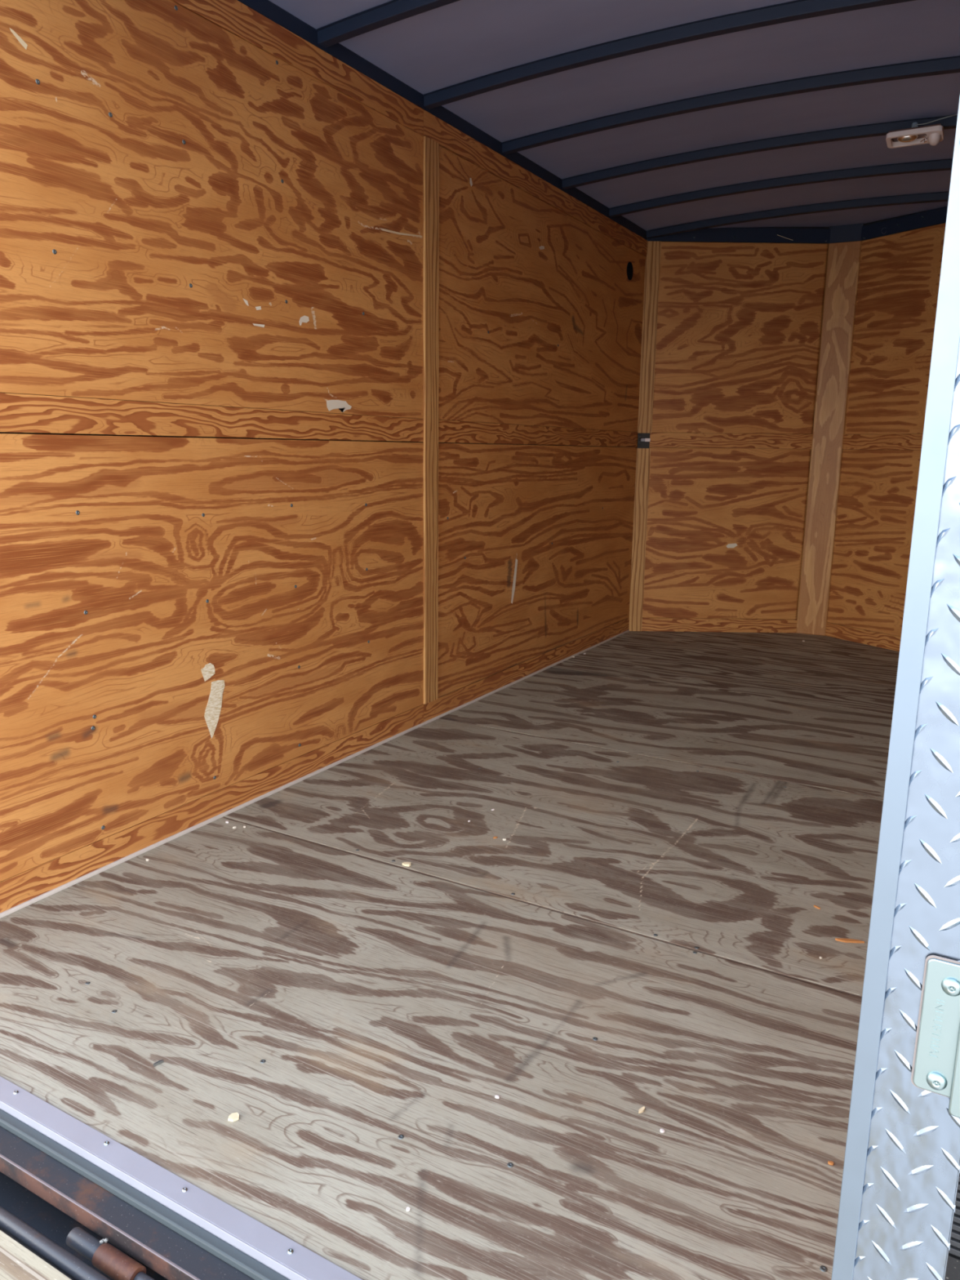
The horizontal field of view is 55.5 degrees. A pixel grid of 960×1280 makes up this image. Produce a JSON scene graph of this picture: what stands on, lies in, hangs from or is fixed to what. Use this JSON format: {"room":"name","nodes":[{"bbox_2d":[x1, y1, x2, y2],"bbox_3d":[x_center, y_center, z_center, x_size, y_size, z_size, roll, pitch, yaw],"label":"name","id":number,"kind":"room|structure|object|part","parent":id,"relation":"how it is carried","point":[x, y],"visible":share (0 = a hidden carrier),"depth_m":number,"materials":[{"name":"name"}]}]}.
{"room":"cargo space","nodes":[
{"label":"cargo space","id":0,"kind":"room"},
{"bbox_2d":[0,0,645,881],"bbox_3d":[-0.243,-0.789,3.677,0.052,2.662,4.860,7,14,29],"label":"wall","id":1,"kind":"structure","parent":0,"point":[162,170],"depth_m":2.79,"materials":[{"name":"brown wood"}]},
{"bbox_2d":[9,27,27,48],"bbox_3d":[-1.043,-1.359,2.065,0.001,0.032,0.042,7,14,29],"label":"paint streak","id":2,"kind":"object","parent":1,"relation":"attached to","point":[20,39],"visible":1,"depth_m":2.07,"materials":[{"name":"beige paint"}]},
{"bbox_2d":[200,662,214,681],"bbox_3d":[-0.829,0.098,2.783,0.001,0.053,0.056,7,14,29],"label":"paper scrap","id":3,"kind":"object","parent":1,"relation":"attached to","point":[208,670],"visible":1,"depth_m":2.78,"materials":[{"name":"beige paper"}]},
{"bbox_2d":[0,392,422,441],"bbox_3d":[-0.830,-0.631,2.624,0.010,0.089,2.410,7,14,29],"label":"trim","id":4,"kind":"structure","parent":1,"relation":"attached to","point":[19,413],"depth_m":2.59,"materials":[{"name":"brown wood"}]},
{"bbox_2d":[0,704,423,912],"bbox_3d":[-0.844,0.521,2.863,0.010,0.084,2.408,7,14,29],"label":"trim","id":5,"kind":"structure","parent":1,"relation":"attached to","point":[15,891],"depth_m":2.76,"materials":[{"name":"brown wood"}]},
{"bbox_2d":[204,680,224,737],"bbox_3d":[-0.820,0.215,2.826,0.001,0.178,0.090,7,14,29],"label":"paper scrap","id":6,"kind":"object","parent":1,"relation":"attached to","point":[212,712],"visible":1,"depth_m":2.82,"materials":[{"name":"beige paper"}]},
{"bbox_2d":[253,323,264,327],"bbox_3d":[-0.680,-0.967,2.804,0.001,0.008,0.052,7,14,29],"label":"paint streak","id":7,"kind":"object","parent":1,"relation":"attached to","point":[254,324],"visible":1,"depth_m":2.81,"materials":[{"name":"beige paint"}]},
{"bbox_2d":[171,0,423,135],"bbox_3d":[-0.816,-1.729,2.393,0.013,0.090,2.408,7,14,29],"label":"trim","id":8,"kind":"structure","parent":1,"relation":"attached to","point":[234,16],"depth_m":2.84,"materials":[{"name":"brown wood"}]},
{"bbox_2d":[298,315,309,325],"bbox_3d":[-0.574,-1.041,2.977,0.001,0.034,0.049,7,14,29],"label":"paint patch","id":9,"kind":"object","parent":1,"relation":"attached to","point":[304,318],"visible":1,"depth_m":2.97,"materials":[{"name":"beige paint"}]},
{"bbox_2d":[0,630,629,918],"bbox_3d":[-0.199,0.342,3.956,0.010,0.010,4.690,7,14,29],"label":"baseboard","id":10,"kind":"structure","parent":1,"relation":"attached to","point":[83,877],"depth_m":2.99,"materials":[{"name":"grey"}]},
{"bbox_2d":[326,400,351,412],"bbox_3d":[-0.490,-0.815,3.179,0.001,0.042,0.139,7,14,29],"label":"paint patch","id":11,"kind":"object","parent":1,"relation":"attached to","point":[343,406],"visible":1,"depth_m":3.17,"materials":[{"name":"beige paint"}]},
{"bbox_2d":[382,228,422,236],"bbox_3d":[-0.286,-1.508,3.383,0.001,0.032,0.259,7,14,29],"label":"paint streak","id":12,"kind":"object","parent":1,"relation":"attached to","point":[383,229],"visible":1,"depth_m":3.37,"materials":[{"name":"beige paint"}]},
{"bbox_2d":[422,135,439,704],"bbox_3d":[-0.198,-0.817,3.691,0.010,2.209,0.101,7,14,29],"label":"trim","id":13,"kind":"structure","parent":1,"relation":"attached to","point":[430,147],"depth_m":3.66,"materials":[{"name":"brown wood"}]},
{"bbox_2d":[237,0,647,239],"bbox_3d":[-0.220,-2.011,3.429,0.049,0.050,4.880,7,14,29],"label":"trim","id":14,"kind":"structure","parent":1,"relation":"attached to","point":[267,8],"depth_m":3.33,"materials":[{"name":"blue paint"}]},
{"bbox_2d":[511,559,517,604],"bbox_3d":[0.169,-0.288,4.477,0.001,0.220,0.061,7,14,29],"label":"paint streak","id":15,"kind":"object","parent":1,"relation":"attached to","point":[516,560],"visible":1,"depth_m":4.48,"materials":[{"name":"beige paint"}]},
{"bbox_2d":[423,617,629,721],"bbox_3d":[0.363,0.105,4.925,0.010,0.084,2.440,7,14,29],"label":"trim","id":16,"kind":"structure","parent":1,"relation":"attached to","point":[446,703],"depth_m":4.60,"materials":[{"name":"brown wood"}]},
{"bbox_2d":[422,109,647,256],"bbox_3d":[0.392,-2.145,4.454,0.013,0.090,2.440,7,14,29],"label":"trim","id":17,"kind":"structure","parent":1,"relation":"attached to","point":[446,135],"depth_m":4.10,"materials":[{"name":"brown wood"}]},
{"bbox_2d":[438,419,638,446],"bbox_3d":[0.401,-1.055,4.726,0.010,0.089,2.342,7,14,29],"label":"trim","id":18,"kind":"structure","parent":1,"relation":"attached to","point":[449,431],"depth_m":4.43,"materials":[{"name":"brown wood"}]},
{"bbox_2d":[626,262,633,279],"bbox_3d":[0.872,-2.144,5.305,0.002,0.100,0.100,7,14,29],"label":"plug","id":19,"kind":"object","parent":1,"relation":"attached to","point":[629,267],"visible":1,"depth_m":5.30,"materials":[{"name":"black plastic"}]},
{"bbox_2d":[0,631,899,1279],"bbox_3d":[0.826,0.439,3.698,2.080,0.051,5.308,7,14,29],"label":"floor","id":20,"kind":"structure","parent":0,"point":[674,811],"depth_m":2.01,"materials":[{"name":"grey wood"}]},
{"bbox_2d":[0,1125,253,1279],"bbox_3d":[-0.533,0.963,1.412,2.120,0.119,0.098,7,14,29],"label":"frame","id":21,"kind":"structure","parent":20,"relation":"attached to","point":[54,1199],"depth_m":1.46,"materials":[{"name":"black metal"}]},
{"bbox_2d":[66,1226,154,1279],"bbox_3d":[-0.558,0.942,1.383,0.180,0.034,0.033,7,14,29],"label":"hinge","id":22,"kind":"object","parent":21,"relation":"attached to","point":[108,1260],"visible":1,"depth_m":1.38,"materials":[{"name":"metal"}]},
{"bbox_2d":[153,1059,163,1066],"bbox_3d":[-0.611,0.804,1.734,0.020,0.005,0.003,-10,16,-42],"label":"nail","id":23,"kind":"object","parent":20,"relation":"on","point":[159,1062],"visible":1,"depth_m":1.73,"materials":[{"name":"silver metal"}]},
{"bbox_2d":[0,1075,362,1279],"bbox_3d":[-0.516,0.870,1.462,2.000,0.022,0.040,7,14,29],"label":"threshold strip","id":24,"kind":"object","parent":20,"relation":"attached to","point":[285,1256],"visible":1,"depth_m":1.44,"materials":[{"name":"silver metal"}]},
{"bbox_2d":[0,1109,288,1279],"bbox_3d":[-0.531,0.889,1.440,2.000,0.014,0.018,7,14,29],"label":"threshold edge","id":25,"kind":"object","parent":24,"relation":"attached to","point":[228,1254],"visible":1,"depth_m":1.44,"materials":[{"name":"grey metal"}]},
{"bbox_2d":[227,1112,239,1121],"bbox_3d":[-0.431,0.835,1.596,0.019,0.005,0.017,-4,13,-21],"label":"chip","id":26,"kind":"object","parent":20,"relation":"on","point":[233,1117],"visible":1,"depth_m":1.59,"materials":[{"name":"beige wood"}]},
{"bbox_2d":[402,862,411,866],"bbox_3d":[-0.207,0.632,2.574,0.025,0.008,0.014,5,12,18],"label":"chip","id":27,"kind":"object","parent":20,"relation":"on","point":[405,864],"visible":1,"depth_m":2.57,"materials":[{"name":"beige wood"}]},
{"bbox_2d":[638,1106,644,1113],"bbox_3d":[0.288,0.838,1.627,0.007,0.004,0.019,11,15,40],"label":"chip","id":28,"kind":"object","parent":20,"relation":"on","point":[642,1109],"visible":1,"depth_m":1.62,"materials":[{"name":"beige wood"}]},
{"bbox_2d":[827,1160,833,1165],"bbox_3d":[0.581,0.866,1.510,0.009,0.004,0.005,5,12,18],"label":"chip","id":29,"kind":"object","parent":20,"relation":"on","point":[829,1162],"visible":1,"depth_m":1.51,"materials":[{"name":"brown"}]},
{"bbox_2d":[835,937,864,942],"bbox_3d":[0.891,0.725,2.199,0.067,0.005,0.011,3,12,9],"label":"chip","id":30,"kind":"object","parent":20,"relation":"on","point":[846,940],"visible":1,"depth_m":2.20,"materials":[{"name":"orange wood"}]},
{"bbox_2d":[269,0,959,231],"bbox_3d":[0.828,-1.989,3.143,2.120,0.057,5.470,7,14,29],"label":"ceiling","id":31,"kind":"structure","parent":0,"point":[460,41],"depth_m":3.37,"materials":[{"name":"grey metal"}]},
{"bbox_2d":[315,0,459,47],"bbox_3d":[0.387,-1.813,2.395,2.060,0.080,0.060,7,14,29],"label":"bow","id":32,"kind":"object","parent":31,"relation":"attached to","point":[393,11],"visible":1,"depth_m":2.78,"materials":[{"name":"blue paint"}]},
{"bbox_2d":[422,0,915,109],"bbox_3d":[0.691,-1.918,2.914,2.060,0.080,0.060,7,14,29],"label":"bow","id":33,"kind":"object","parent":31,"relation":"attached to","point":[797,10],"visible":1,"depth_m":2.96,"materials":[{"name":"blue paint"}]},
{"bbox_2d":[501,55,959,154],"bbox_3d":[0.995,-2.022,3.433,2.060,0.080,0.060,7,14,29],"label":"bow","id":34,"kind":"object","parent":31,"relation":"attached to","point":[944,65],"visible":1,"depth_m":3.42,"materials":[{"name":"blue paint"}]},
{"bbox_2d":[561,115,957,189],"bbox_3d":[1.299,-2.127,3.951,2.060,0.080,0.060,7,14,29],"label":"bow","id":35,"kind":"object","parent":31,"relation":"attached to","point":[950,122],"visible":0.97,"depth_m":3.98,"materials":[{"name":"blue paint"}]},
{"bbox_2d":[885,114,957,148],"bbox_3d":[1.786,-2.020,3.639,0.304,0.090,0.116,7,14,29],"label":"dome light","id":36,"kind":"object","parent":35,"relation":"attached to","point":[932,135],"depth_m":3.64,"materials":[{"name":"white plastic"}]},
{"bbox_3d":[1.808,-2.039,3.567,0.201,0.022,0.005,9,14,33],"label":"wire","id":37,"kind":"part","parent":36,"relation":"part of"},
{"bbox_2d":[608,158,952,217],"bbox_3d":[1.602,-2.232,4.470,2.060,0.080,0.060,7,14,29],"label":"bow","id":38,"kind":"object","parent":31,"relation":"attached to","point":[943,164],"visible":0.98,"depth_m":4.50,"materials":[{"name":"blue paint"}]},
{"bbox_2d":[646,191,949,238],"bbox_3d":[1.896,-2.333,4.971,2.060,0.080,0.065,7,14,29],"label":"bow","id":39,"kind":"object","parent":31,"relation":"attached to","point":[936,197],"visible":0.96,"depth_m":5.01,"materials":[{"name":"blue paint"}]},
{"bbox_2d":[635,226,829,633],"bbox_3d":[1.541,-1.232,5.749,1.206,2.600,0.050,1,12,0],"label":"wall","id":40,"kind":"structure","parent":0,"point":[740,324],"depth_m":5.69,"materials":[{"name":"brown wood"}]},
{"bbox_2d":[628,448,650,631],"bbox_3d":[1.019,-0.631,5.849,0.088,1.170,0.012,1,12,0],"label":"trim","id":41,"kind":"structure","parent":40,"relation":"attached to","point":[643,455],"depth_m":5.84,"materials":[{"name":"brown wood"}]},
{"bbox_2d":[637,433,650,444],"bbox_3d":[1.026,-1.254,5.707,0.076,0.072,0.024,1,12,0],"label":"connector","id":42,"kind":"object","parent":40,"relation":"attached to","point":[639,436],"visible":1,"depth_m":5.71,"materials":[{"name":"grey metal"}]},
{"bbox_2d":[636,240,661,433],"bbox_3d":[1.035,-1.844,5.595,0.090,1.123,0.012,1,12,0],"label":"trim","id":43,"kind":"structure","parent":40,"relation":"attached to","point":[651,265],"depth_m":5.59,"materials":[{"name":"brown wood"}]},
{"bbox_2d":[641,617,797,632],"bbox_3d":[1.559,-0.096,5.965,1.018,0.088,0.010,1,12,0],"label":"trim","id":44,"kind":"structure","parent":40,"relation":"attached to","point":[668,624],"depth_m":5.96,"materials":[{"name":"brown wood"}]},
{"bbox_2d":[648,432,812,448],"bbox_3d":[1.573,-1.249,5.724,1.018,0.089,0.010,1,12,0],"label":"trim","id":45,"kind":"structure","parent":40,"relation":"attached to","point":[657,439],"depth_m":5.72,"materials":[{"name":"brown wood"}]},
{"bbox_2d":[726,543,737,547],"bbox_3d":[1.615,-0.605,5.853,0.072,0.030,0.001,1,12,0],"label":"paint patch","id":46,"kind":"object","parent":40,"relation":"attached to","point":[729,545],"visible":1,"depth_m":5.85,"materials":[{"name":"beige paint"}]},
{"bbox_2d":[647,227,831,243],"bbox_3d":[1.551,-2.432,5.492,1.116,0.080,0.051,1,12,0],"label":"trim","id":47,"kind":"structure","parent":40,"relation":"attached to","point":[713,234],"depth_m":5.47,"materials":[{"name":"blue paint"}]},
{"bbox_2d":[826,209,946,650],"bbox_3d":[2.540,-1.107,5.207,0.050,2.600,1.179,-6,14,-30],"label":"wall","id":48,"kind":"structure","parent":0,"point":[899,276],"depth_m":5.39,"materials":[{"name":"brown wood"}]},
{"bbox_2d":[825,622,901,651],"bbox_3d":[2.506,0.026,5.436,0.010,0.088,1.066,-6,14,-30],"label":"trim","id":49,"kind":"structure","parent":48,"relation":"attached to","point":[885,641],"depth_m":5.64,"materials":[{"name":"brown wood"}]},
{"bbox_2d":[842,433,923,449],"bbox_3d":[2.520,-1.127,5.195,0.010,0.089,1.066,-6,14,-30],"label":"trim","id":50,"kind":"structure","parent":48,"relation":"attached to","point":[856,442],"depth_m":5.41,"materials":[{"name":"brown wood"}]},
{"bbox_2d":[860,206,947,240],"bbox_3d":[2.547,-2.308,4.958,0.051,0.080,1.089,-6,14,-30],"label":"trim","id":51,"kind":"structure","parent":48,"relation":"attached to","point":[935,216],"depth_m":5.15,"materials":[{"name":"blue paint"}]},
{"bbox_2d":[944,1173,959,1279],"bbox_3d":[1.613,-0.598,2.717,0.026,2.600,4.950,7,14,29],"label":"wall","id":52,"kind":"structure","parent":0,"point":[959,1173],"depth_m":0.74,"materials":[{"name":"black paint"}]},
{"bbox_2d":[831,96,959,1279],"bbox_3d":[0.361,-0.186,0.634,0.082,2.676,0.098,7,14,29],"label":"post","id":53,"kind":"object","parent":52,"relation":"attached to","point":[901,1167],"visible":1,"depth_m":0.68,"materials":[{"name":"silver metal"}]},
{"bbox_3d":[0.348,-0.179,0.597,0.067,2.676,0.004,7,14,29],"label":"tread plate","id":54,"kind":"part","parent":53,"relation":"part of","materials":[{"name":"silver metal"}]},
{"bbox_2d":[911,955,959,1118],"bbox_3d":[0.353,0.293,0.681,0.048,0.132,0.009,7,14,29],"label":"latch keeper","id":55,"kind":"object","parent":53,"relation":"attached to","point":[935,1068],"visible":1,"depth_m":0.69,"materials":[{"name":"grey metal"}]},
{"bbox_2d":[948,1175,959,1257],"bbox_3d":[0.811,0.569,0.990,0.508,0.475,0.026,7,14,29],"label":"panel","id":56,"kind":"object","parent":52,"relation":"attached to","point":[954,1249],"visible":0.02,"depth_m":1.14,"materials":[{"name":"grey plastic"}]},
{"bbox_2d":[945,1253,959,1279],"bbox_3d":[0.802,1.186,1.117,0.508,0.784,0.014,7,14,29],"label":"flap","id":57,"kind":"object","parent":56,"relation":"hanging from","point":[953,1271],"visible":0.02,"depth_m":1.15,"materials":[{"name":"black rubber"}]},
{"bbox_3d":[2.177,-1.217,5.714,0.238,2.600,0.051,7,14,29],"label":"wall","id":58,"kind":"structure","parent":0,"visible":0},
{"bbox_2d":[795,240,861,635],"bbox_3d":[2.165,-1.205,5.691,0.184,2.386,0.014,6,13,26],"label":"trim","id":59,"kind":"structure","parent":58,"relation":"attached to","point":[843,258],"depth_m":5.67,"materials":[{"name":"brown wood"}]},
{"bbox_2d":[829,223,863,243],"bbox_3d":[2.186,-2.424,5.450,0.188,0.096,0.051,6,13,26],"label":"trim","id":60,"kind":"structure","parent":58,"relation":"attached to","point":[846,233],"depth_m":5.43,"materials":[{"name":"blue paint"}]},
{"label":"outside","id":61,"kind":"structure","parent":0,"visible":0},
{"bbox_3d":[1.051,0.558,6.250,60.000,0.080,70.000,7,14,29],"label":"ground","id":62,"kind":"structure","parent":61,"visible":0},
{"bbox_2d":[0,1230,71,1279],"bbox_3d":[-1.104,1.397,0.533,1.980,0.611,2.042,7,14,29],"label":"door","id":63,"kind":"structure","parent":62,"relation":"on","point":[17,1262],"depth_m":1.35,"materials":[{"name":"brown wood"}]},
{"bbox_2d":[0,1205,109,1279],"bbox_3d":[-0.597,0.935,1.354,2.020,0.023,0.023,7,14,29],"label":"rod","id":64,"kind":"object","parent":63,"relation":"attached to","point":[59,1257],"visible":1,"depth_m":1.38,"materials":[{"name":"metal"}]}
]}

